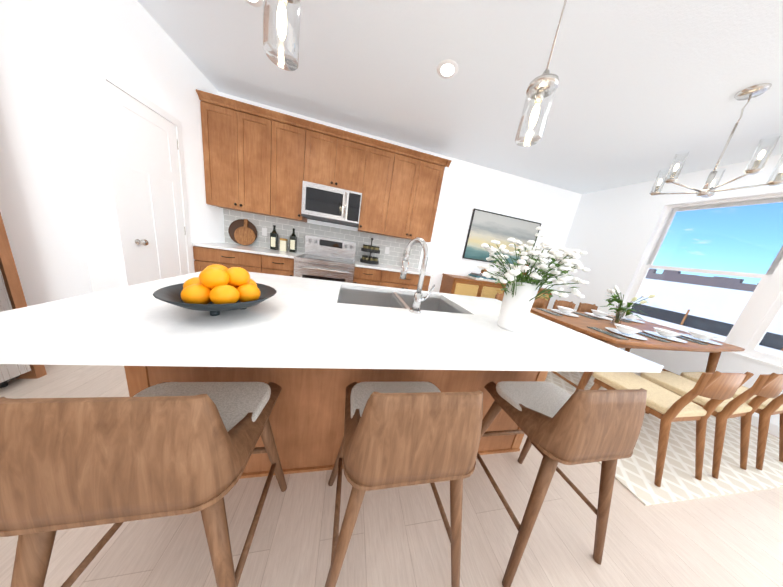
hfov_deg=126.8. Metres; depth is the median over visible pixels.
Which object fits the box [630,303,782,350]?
fence
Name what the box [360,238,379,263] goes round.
spice rack
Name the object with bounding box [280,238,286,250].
canister
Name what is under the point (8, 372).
fridge
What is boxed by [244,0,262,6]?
recessed light
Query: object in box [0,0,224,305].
wall
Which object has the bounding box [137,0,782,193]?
ceiling
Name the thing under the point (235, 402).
cushion
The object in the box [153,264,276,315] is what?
fruit bowl
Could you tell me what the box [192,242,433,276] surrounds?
countertop
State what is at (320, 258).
range
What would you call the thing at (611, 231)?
wall
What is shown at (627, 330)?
dining table
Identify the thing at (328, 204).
microwave
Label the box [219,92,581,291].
wall
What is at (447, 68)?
recessed light
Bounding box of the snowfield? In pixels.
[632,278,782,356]
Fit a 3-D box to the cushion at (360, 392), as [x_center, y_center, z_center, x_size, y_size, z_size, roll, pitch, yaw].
[0.047,0.460,0.731,0.394,0.043,0.347,6,13,-13]
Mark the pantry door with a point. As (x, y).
(146, 142)
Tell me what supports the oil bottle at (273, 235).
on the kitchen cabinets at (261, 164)
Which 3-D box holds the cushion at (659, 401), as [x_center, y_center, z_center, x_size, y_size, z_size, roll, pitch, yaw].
[1.897,0.729,1.469,0.448,0.049,0.430,6,13,-12]
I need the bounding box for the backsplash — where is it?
[223,208,423,268]
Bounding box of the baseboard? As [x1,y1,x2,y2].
[637,372,778,437]
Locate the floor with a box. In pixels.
[0,365,782,586]
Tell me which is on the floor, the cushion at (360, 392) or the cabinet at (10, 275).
the cabinet at (10, 275)
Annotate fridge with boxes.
[0,270,30,387]
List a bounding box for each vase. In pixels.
[476,227,589,332]
[610,305,630,325]
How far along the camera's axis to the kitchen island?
0.98 m
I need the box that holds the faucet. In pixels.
[400,237,435,312]
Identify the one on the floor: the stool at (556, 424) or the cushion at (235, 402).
the stool at (556, 424)
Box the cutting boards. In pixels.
[228,219,257,244]
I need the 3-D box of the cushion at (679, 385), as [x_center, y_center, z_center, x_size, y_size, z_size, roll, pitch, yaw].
[2.439,0.784,1.594,0.448,0.049,0.430,5,14,-15]
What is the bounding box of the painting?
[462,208,541,265]
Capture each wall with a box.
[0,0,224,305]
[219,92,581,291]
[547,154,782,425]
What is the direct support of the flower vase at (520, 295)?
on the island countertop at (308, 323)
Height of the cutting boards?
0.364 m
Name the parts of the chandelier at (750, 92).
glass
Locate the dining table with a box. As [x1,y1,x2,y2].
[530,286,744,390]
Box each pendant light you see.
[263,0,300,70]
[515,0,566,146]
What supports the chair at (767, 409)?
on the rug
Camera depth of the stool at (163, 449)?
0.40 m
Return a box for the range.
[293,235,355,282]
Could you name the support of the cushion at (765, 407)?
on the chair at (767, 409)
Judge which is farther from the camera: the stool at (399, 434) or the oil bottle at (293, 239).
the oil bottle at (293, 239)
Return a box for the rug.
[545,371,782,505]
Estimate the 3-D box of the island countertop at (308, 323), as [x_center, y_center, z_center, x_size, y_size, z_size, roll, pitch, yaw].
[-0.008,0.081,1.028,2.100,0.030,0.980,6,13,-13]
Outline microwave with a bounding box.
[301,181,361,227]
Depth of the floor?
0.90 m
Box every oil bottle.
[270,225,277,249]
[289,228,296,252]
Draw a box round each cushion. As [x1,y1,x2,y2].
[4,382,270,514]
[350,382,471,476]
[495,381,628,454]
[592,371,706,417]
[640,371,752,414]
[680,372,782,412]
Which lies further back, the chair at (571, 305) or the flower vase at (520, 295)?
the chair at (571, 305)
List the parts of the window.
window sash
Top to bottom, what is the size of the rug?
0.010 m
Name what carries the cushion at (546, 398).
on the stool at (556, 424)
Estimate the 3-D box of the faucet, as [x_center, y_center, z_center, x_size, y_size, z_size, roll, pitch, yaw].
[0.141,-0.102,1.031,0.146,0.367,0.211,6,13,-13]
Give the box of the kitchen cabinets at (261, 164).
[192,89,451,290]
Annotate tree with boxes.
[645,269,757,291]
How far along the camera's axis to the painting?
3.62 m
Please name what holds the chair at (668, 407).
on the rug
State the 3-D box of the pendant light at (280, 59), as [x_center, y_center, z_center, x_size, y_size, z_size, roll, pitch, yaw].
[-0.310,-1.280,0.570,0.128,0.964,0.128,6,13,-13]
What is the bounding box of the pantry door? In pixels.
[106,81,187,283]
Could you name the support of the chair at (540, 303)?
on the rug
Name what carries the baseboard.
attached to the wall at (611, 231)
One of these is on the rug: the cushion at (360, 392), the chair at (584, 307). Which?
the chair at (584, 307)
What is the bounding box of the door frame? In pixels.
[89,58,193,285]
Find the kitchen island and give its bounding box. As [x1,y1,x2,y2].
[125,369,547,478]
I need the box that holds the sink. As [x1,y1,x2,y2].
[344,285,463,312]
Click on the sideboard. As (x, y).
(471, 284)
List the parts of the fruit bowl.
dish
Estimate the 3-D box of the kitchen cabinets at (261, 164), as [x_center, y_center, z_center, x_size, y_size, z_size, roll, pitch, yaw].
[-0.831,-0.847,2.807,3.053,2.528,0.653,6,13,-13]
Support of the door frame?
attached to the wall at (56, 211)
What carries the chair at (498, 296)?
on the rug
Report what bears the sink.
in the island countertop at (308, 323)
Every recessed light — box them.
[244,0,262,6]
[437,59,458,78]
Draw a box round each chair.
[495,293,503,300]
[532,297,547,308]
[552,300,575,309]
[577,302,597,312]
[590,371,753,486]
[640,371,782,478]
[680,372,782,469]
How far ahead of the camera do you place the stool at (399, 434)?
0.55 m
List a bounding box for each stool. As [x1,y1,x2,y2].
[0,382,286,586]
[325,382,482,586]
[477,381,646,586]
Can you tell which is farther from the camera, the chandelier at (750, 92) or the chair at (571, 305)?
the chair at (571, 305)
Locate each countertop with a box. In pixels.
[0,271,663,372]
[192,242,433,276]
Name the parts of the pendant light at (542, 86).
glass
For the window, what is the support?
in the wall at (611, 231)
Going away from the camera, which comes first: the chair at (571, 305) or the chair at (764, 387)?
the chair at (764, 387)
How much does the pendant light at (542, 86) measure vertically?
0.964 m
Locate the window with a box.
[620,191,782,368]
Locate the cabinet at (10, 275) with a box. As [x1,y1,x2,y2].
[0,212,46,378]
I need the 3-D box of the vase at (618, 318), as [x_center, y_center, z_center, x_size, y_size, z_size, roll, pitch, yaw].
[2.483,0.242,2.138,0.104,0.205,0.102,6,13,-13]
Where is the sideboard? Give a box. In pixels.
[439,265,551,314]
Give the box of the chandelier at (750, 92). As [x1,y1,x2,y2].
[649,83,782,197]
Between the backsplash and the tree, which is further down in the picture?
the tree

